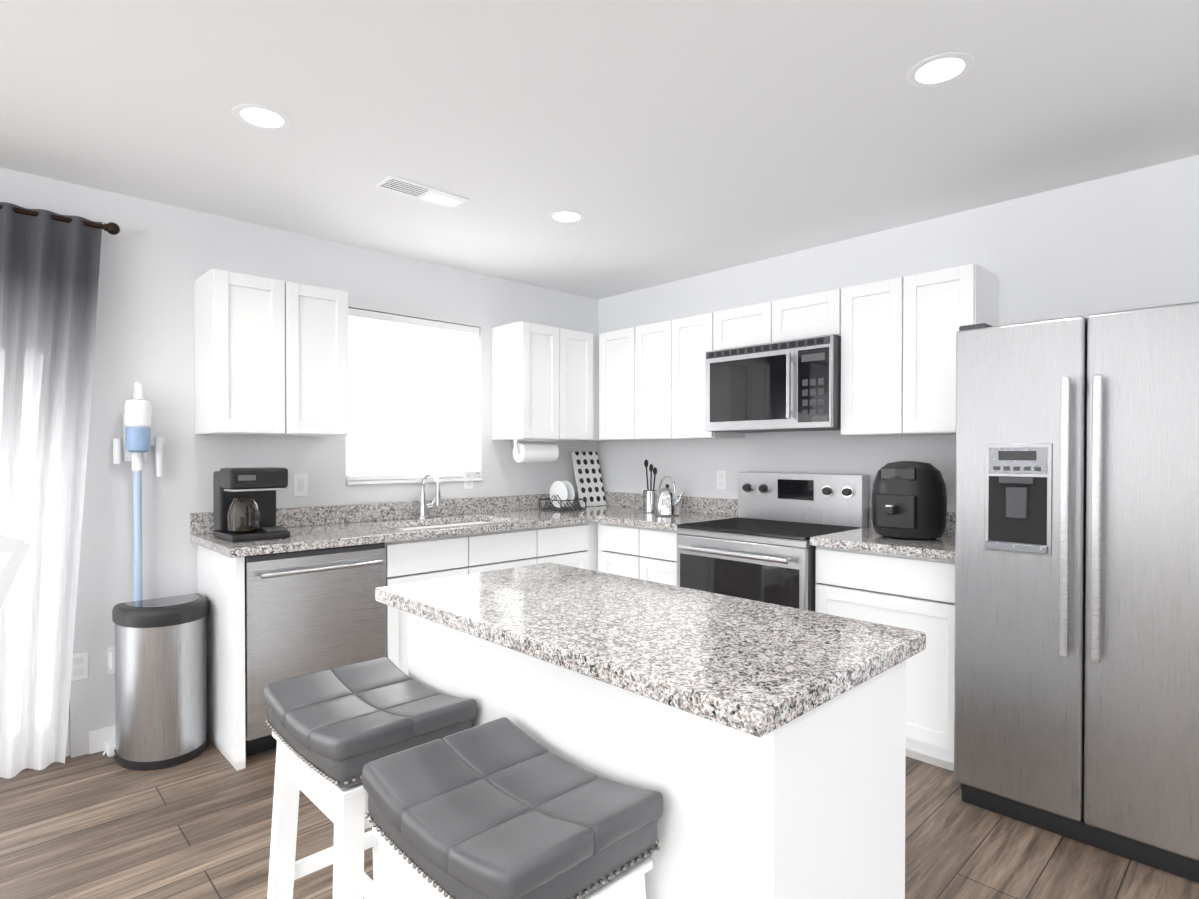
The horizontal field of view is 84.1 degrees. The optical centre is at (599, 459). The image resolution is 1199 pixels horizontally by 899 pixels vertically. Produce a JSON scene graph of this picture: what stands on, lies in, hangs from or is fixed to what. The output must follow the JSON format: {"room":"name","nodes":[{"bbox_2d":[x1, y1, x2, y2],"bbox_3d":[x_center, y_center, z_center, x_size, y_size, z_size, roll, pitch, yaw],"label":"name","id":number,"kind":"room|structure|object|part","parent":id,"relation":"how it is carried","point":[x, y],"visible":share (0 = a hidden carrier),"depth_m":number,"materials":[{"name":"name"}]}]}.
{"room":"kitchen","nodes":[
{"label":"kitchen","id":0,"kind":"room"},
{"bbox_2d":[0,167,597,757],"bbox_3d":[-2.397,0.050,2.756,6.500,2.440,0.120,-1,1,-44],"label":"wall","id":1,"kind":"structure","parent":0,"point":[156,259],"depth_m":3.10,"materials":[{"name":"white paint"}]},
{"bbox_2d":[0,202,119,778],"bbox_3d":[-2.912,0.123,2.080,2.320,2.256,0.139,-1,1,-44],"label":"curtain","id":2,"kind":"object","parent":1,"relation":"hanging from","point":[49,269],"visible":0.98,"depth_m":2.68,"materials":[{"name":"grey fabric"}]},
{"bbox_3d":[-2.919,-0.979,2.076,2.320,0.052,0.119,-1,1,-44],"label":"rod","id":3,"kind":"part","parent":2,"relation":"part of","materials":[{"name":"brown metal"}]},
{"bbox_2d":[66,715,69,756],"bbox_3d":[-2.982,0.246,2.211,1.896,2.058,0.080,-1,1,-44],"label":"sliding door","id":4,"kind":"structure","parent":1,"relation":"in","point":[67,748],"depth_m":2.85,"materials":[{"name":"white"}]},
{"bbox_2d":[71,651,88,680],"bbox_3d":[-2.227,0.884,2.838,0.072,0.116,0.008,-1,1,-44],"label":"outlet","id":5,"kind":"object","parent":1,"relation":"attached to","point":[80,670],"visible":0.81,"depth_m":2.84,"materials":[{"name":"white plastic"}]},
{"bbox_2d":[89,725,114,753],"bbox_3d":[-3.303,1.229,1.804,3.860,0.100,0.013,-1,1,-44],"label":"baseboard","id":6,"kind":"structure","parent":1,"relation":"attached to","point":[98,737],"depth_m":2.88,"materials":[{"name":"white"}]},
{"bbox_2d":[103,647,114,754],"bbox_3d":[-2.108,1.042,2.896,0.105,0.434,0.091,-1,1,-44],"label":"outlet","id":7,"kind":"object","parent":1,"relation":"attached to","point":[112,659],"depth_m":2.91,"materials":[{"name":"white plastic"}]},
{"bbox_2d":[104,382,164,756],"bbox_3d":[-2.033,0.462,2.931,0.240,1.611,0.132,-1,1,-44],"label":"stick vacuum","id":8,"kind":"object","parent":1,"relation":"attached to","point":[138,440],"visible":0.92,"depth_m":2.92,"materials":[{"name":"white plastic"}]},
{"bbox_2d":[194,269,348,436],"bbox_3d":[-1.579,-0.480,3.224,0.602,0.720,0.325,-1,1,-44],"label":"upper cabinet","id":9,"kind":"object","parent":1,"relation":"attached to","point":[270,357],"depth_m":3.07,"materials":[{"name":"white wood"}]},
{"bbox_2d":[294,474,307,495],"bbox_3d":[-1.559,0.133,3.471,0.072,0.116,0.008,-1,1,-44],"label":"light switch","id":10,"kind":"object","parent":1,"relation":"attached to","point":[300,484],"visible":1,"depth_m":3.47,"materials":[{"name":"white plastic"}]},
{"bbox_2d":[190,492,579,534],"bbox_3d":[-0.960,0.292,4.035,2.652,0.099,0.022,-1,1,-44],"label":"backsplash","id":11,"kind":"structure","parent":1,"relation":"attached to","point":[202,522],"depth_m":3.78,"materials":[{"name":"grey stone"}]},
{"bbox_2d":[346,308,482,484],"bbox_3d":[-1.101,-0.352,3.971,0.876,0.976,0.125,-1,1,-44],"label":"window","id":12,"kind":"structure","parent":1,"relation":"in","point":[391,324],"depth_m":3.92,"materials":[{"name":"white glass"}]},
{"bbox_2d":[463,470,472,488],"bbox_3d":[-0.823,0.126,4.178,0.072,0.116,0.008,-1,1,-44],"label":"outlet","id":13,"kind":"object","parent":1,"relation":"attached to","point":[468,484],"visible":0.94,"depth_m":4.17,"materials":[{"name":"white plastic"}]},
{"bbox_2d":[492,321,597,442],"bbox_3d":[-0.369,-0.491,4.385,0.597,0.720,0.325,-1,1,-44],"label":"upper cabinet","id":14,"kind":"object","parent":1,"relation":"attached to","point":[545,378],"depth_m":4.23,"materials":[{"name":"white wood"}]},
{"bbox_2d":[513,439,558,461],"bbox_3d":[-0.410,-0.056,4.301,0.338,0.146,0.124,-1,1,-44],"label":"paper towel","id":15,"kind":"object","parent":14,"relation":"hanging from","point":[522,452],"depth_m":4.24,"materials":[{"name":"white paper"}]},
{"bbox_2d":[0,738,1198,898],"bbox_3d":[0.138,1.324,0.211,6.620,0.060,7.320,-1,1,-44],"label":"floor","id":16,"kind":"structure","parent":0,"point":[98,825],"depth_m":2.21,"materials":[{"name":"brown wood"}]},
{"bbox_2d":[0,535,30,607],"bbox_3d":[-2.468,0.714,2.284,0.792,1.101,0.094,-1,1,-44],"label":"folding chair","id":17,"kind":"object","parent":16,"relation":"on","point":[17,549],"visible":1,"depth_m":2.53,"materials":[{"name":"white"}]},
{"bbox_2d":[112,593,207,770],"bbox_3d":[-1.853,0.938,2.846,0.340,0.661,0.273,-1,1,-44],"label":"trash can","id":18,"kind":"object","parent":16,"relation":"on","point":[160,683],"visible":1,"depth_m":2.74,"materials":[{"name":"silver metal"}]},
{"bbox_2d":[244,543,384,755],"bbox_3d":[-1.418,0.830,3.138,0.609,0.872,0.636,-1,1,-44],"label":"dishwasher","id":19,"kind":"object","parent":16,"relation":"on","point":[311,611],"visible":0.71,"depth_m":2.90,"materials":[{"name":"grey metal"}]},
{"bbox_2d":[264,657,476,898],"bbox_3d":[-0.588,0.932,1.687,0.349,0.695,0.484,-1,1,-44],"label":"stool","id":20,"kind":"object","parent":16,"relation":"on","point":[335,731],"visible":0.77,"depth_m":1.61,"materials":[{"name":"grey leather"}]},
{"bbox_2d":[330,519,549,674],"bbox_3d":[-0.872,0.822,3.719,0.971,0.876,0.608,-1,1,-44],"label":"base cabinet","id":21,"kind":"object","parent":16,"relation":"on","point":[417,560],"depth_m":3.41,"materials":[{"name":"white wood"}]},
{"bbox_2d":[190,505,642,558],"bbox_3d":[-0.744,0.363,3.811,2.652,0.039,0.646,-1,1,-44],"label":"countertop","id":22,"kind":"structure","parent":21,"relation":"on","point":[323,535],"depth_m":3.36,"materials":[{"name":"grey stone"}]},
{"bbox_2d":[213,467,289,541],"bbox_3d":[-1.577,0.194,3.013,0.240,0.315,0.306,-1,1,-44],"label":"coffee maker","id":23,"kind":"object","parent":22,"relation":"on","point":[244,504],"visible":1,"depth_m":2.94,"materials":[{"name":"black plastic"}]},
{"bbox_2d":[395,471,493,528],"bbox_3d":[-0.867,0.324,3.727,0.754,0.512,0.512,-1,1,-44],"label":"sink","id":24,"kind":"object","parent":22,"relation":"in","point":[435,513],"depth_m":3.91,"materials":[{"name":"silver metal"}]},
{"bbox_2d":[539,481,585,511],"bbox_3d":[-0.247,0.238,4.474,0.228,0.195,0.228,-1,1,-44],"label":"dish rack","id":25,"kind":"object","parent":22,"relation":"on","point":[562,494],"visible":1,"depth_m":4.44,"materials":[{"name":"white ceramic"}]},
{"bbox_2d":[571,451,605,506],"bbox_3d":[-0.077,0.136,4.808,0.250,0.391,0.108,-1,1,-44],"label":"decorative tray","id":26,"kind":"object","parent":22,"relation":"on","point":[588,478],"visible":0.86,"depth_m":4.80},
{"bbox_2d":[362,717,662,898],"bbox_3d":[-0.173,0.937,1.240,0.349,0.695,0.484,-1,1,-44],"label":"stool","id":27,"kind":"object","parent":16,"relation":"on","point":[503,808],"visible":1,"depth_m":1.16,"materials":[{"name":"grey leather"}]},
{"bbox_2d":[550,523,593,570],"bbox_3d":[-0.442,0.818,4.131,0.464,0.876,0.608,-1,1,-44],"label":"base cabinet","id":28,"kind":"object","parent":16,"relation":"on","point":[573,546],"depth_m":3.99,"materials":[{"name":"white wood"}]},
{"bbox_2d":[594,523,676,585],"bbox_3d":[0.431,0.818,4.066,0.608,0.876,0.685,-1,1,-44],"label":"base cabinet","id":29,"kind":"object","parent":16,"relation":"on","point":[642,553],"depth_m":3.85,"materials":[{"name":"white wood"}]},
{"bbox_2d":[594,511,737,530],"bbox_3d":[0.429,0.361,4.037,0.646,0.039,0.652,-1,1,-44],"label":"countertop","id":30,"kind":"structure","parent":29,"relation":"on","point":[628,518],"depth_m":3.90,"materials":[{"name":"grey stone"}]},
{"bbox_2d":[643,459,657,512],"bbox_3d":[0.326,0.168,4.288,0.109,0.341,0.100,-1,1,-44],"label":"utensil crock","id":31,"kind":"object","parent":30,"relation":"on","point":[650,496],"visible":0.96,"depth_m":4.25,"materials":[{"name":"silver metal"}]},
{"bbox_2d":[655,475,683,515],"bbox_3d":[0.435,0.218,4.066,0.156,0.246,0.209,-1,1,-44],"label":"kettle","id":32,"kind":"object","parent":30,"relation":"on","point":[668,501],"visible":1,"depth_m":4.03,"materials":[{"name":"silver metal"}]},
{"bbox_2d":[408,614,905,898],"bbox_3d":[0.056,0.842,1.680,0.552,0.876,1.212,-1,1,-44],"label":"kitchen island","id":33,"kind":"object","parent":16,"relation":"on","point":[760,746],"depth_m":1.23,"materials":[{"name":"white wood"}]},
{"bbox_2d":[375,562,925,741],"bbox_3d":[0.030,0.384,1.651,0.640,0.038,1.260,-1,1,-44],"label":"island countertop","id":34,"kind":"structure","parent":33,"relation":"on","point":[751,668],"depth_m":1.38,"materials":[{"name":"grey stone"}]},
{"bbox_2d":[677,472,868,611],"bbox_3d":[0.883,0.670,3.491,0.715,1.185,0.758,-1,1,-44],"label":"range","id":35,"kind":"object","parent":16,"relation":"on","point":[760,548],"visible":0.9,"depth_m":3.42,"materials":[{"name":"grey metal"}]},
{"bbox_2d":[815,547,954,770],"bbox_3d":[1.424,0.828,3.032,0.608,0.876,0.642,-1,1,-44],"label":"base cabinet","id":36,"kind":"object","parent":16,"relation":"on","point":[891,590],"depth_m":2.74,"materials":[{"name":"white wood"}]},
{"bbox_2d":[810,527,954,562],"bbox_3d":[1.411,0.371,3.014,0.646,0.039,0.644,-1,1,-44],"label":"countertop","id":37,"kind":"structure","parent":36,"relation":"on","point":[862,539],"depth_m":2.85,"materials":[{"name":"grey stone"}]},
{"bbox_2d":[871,461,946,539],"bbox_3d":[1.373,0.179,2.986,0.361,0.345,0.316,-1,1,-44],"label":"air fryer","id":38,"kind":"object","parent":37,"relation":"on","point":[908,500],"visible":1,"depth_m":2.89,"materials":[{"name":"black plastic"}]},
{"bbox_2d":[954,301,1198,882],"bbox_3d":[1.865,0.391,2.362,0.798,1.765,0.910,-1,1,-44],"label":"refrigerator","id":39,"kind":"object","parent":16,"relation":"on","point":[1076,693],"visible":1,"depth_m":2.17,"materials":[{"name":"grey metal"}]},
{"bbox_2d":[0,0,1198,299],"bbox_3d":[0.138,-1.186,0.187,6.620,0.080,7.320,-1,1,-44],"label":"ceiling","id":40,"kind":"structure","parent":0,"point":[656,142],"depth_m":2.25,"materials":[{"name":"white paint"}]},
{"bbox_2d":[232,104,291,130],"bbox_3d":[-1.148,-1.164,2.265,0.184,0.004,0.184,-1,1,-44],"label":"recessed light","id":41,"kind":"object","parent":40,"relation":"in","point":[262,117],"visible":1,"depth_m":2.26,"materials":[{"name":"white plastic"}]},
{"bbox_2d":[374,175,468,208],"bbox_3d":[-0.773,-1.166,2.906,0.380,0.012,0.145,-1,1,-44],"label":"ceiling vent","id":42,"kind":"object","parent":40,"relation":"in","point":[396,184],"visible":1,"depth_m":2.88,"materials":[{"name":"white"}]},
{"bbox_2d":[547,210,584,223],"bbox_3d":[-0.160,-1.173,3.214,0.184,0.004,0.184,-1,1,-44],"label":"recessed light","id":43,"kind":"object","parent":40,"relation":"in","point":[566,216],"visible":1,"depth_m":3.21,"materials":[{"name":"white plastic"}]},
{"bbox_2d":[906,52,974,87],"bbox_3d":[1.017,-1.161,1.987,0.184,0.004,0.184,-1,1,-44],"label":"recessed light","id":44,"kind":"object","parent":40,"relation":"in","point":[940,70],"visible":1,"depth_m":1.98,"materials":[{"name":"white plastic"}]},
{"bbox_2d":[598,155,1198,526],"bbox_3d":[2.483,0.052,2.450,0.120,2.440,7.320,-1,1,-44],"label":"wall","id":45,"kind":"structure","parent":0,"point":[1129,240],"depth_m":3.19,"materials":[{"name":"white paint"}]},
{"bbox_2d":[598,312,744,440],"bbox_3d":[0.431,-0.490,4.258,0.325,0.720,0.956,-1,1,-44],"label":"upper cabinet","id":46,"kind":"object","parent":45,"relation":"attached to","point":[651,377],"depth_m":4.12,"materials":[{"name":"white wood"}]},
{"bbox_2d":[717,470,725,488],"bbox_3d":[0.762,0.126,4.152,0.008,0.116,0.072,-1,1,-44],"label":"outlet","id":47,"kind":"object","parent":45,"relation":"attached to","point":[721,479],"visible":1,"depth_m":4.15,"materials":[{"name":"white plastic"}]},
{"bbox_2d":[714,288,841,349],"bbox_3d":[1.028,-0.729,3.634,0.325,0.230,0.761,-1,1,-44],"label":"upper cabinet","id":48,"kind":"object","parent":45,"relation":"attached to","point":[815,314],"depth_m":3.48,"materials":[{"name":"white wood"}]},
{"bbox_2d":[705,334,840,432],"bbox_3d":[0.983,-0.384,3.596,0.440,0.450,0.758,-1,1,-44],"label":"over-the-range microwave","id":49,"kind":"object","parent":48,"relation":"attached to","point":[793,385],"visible":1,"depth_m":3.42,"materials":[{"name":"grey metal"}]},
{"bbox_2d":[604,491,954,530],"bbox_3d":[0.928,0.293,3.967,0.022,0.099,2.690,-1,1,-44],"label":"backsplash","id":50,"kind":"structure","parent":45,"relation":"attached to","point":[613,499],"depth_m":4.25,"materials":[{"name":"grey stone"}]},
{"bbox_2d":[841,263,997,435],"bbox_3d":[1.499,-0.479,3.145,0.325,0.720,0.595,-1,1,-44],"label":"upper cabinet","id":51,"kind":"object","parent":45,"relation":"attached to","point":[898,341],"depth_m":3.02,"materials":[{"name":"white wood"}]},
{"bbox_2d":[942,476,946,493],"bbox_3d":[1.648,0.135,3.228,0.008,0.116,0.072,-1,1,-44],"label":"outlet","id":52,"kind":"object","parent":45,"relation":"attached to","point":[945,479],"visible":0.1,"depth_m":3.20,"materials":[{"name":"white plastic"}]},
{"label":"outside","id":53,"kind":"structure","parent":0,"visible":0},
{"bbox_2d":[349,320,465,475],"bbox_3d":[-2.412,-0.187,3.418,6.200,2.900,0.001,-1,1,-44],"label":"window blind","id":54,"kind":"structure","parent":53,"point":[405,426],"depth_m":4.48,"materials":[{"name":"white plastic"}]}
]}

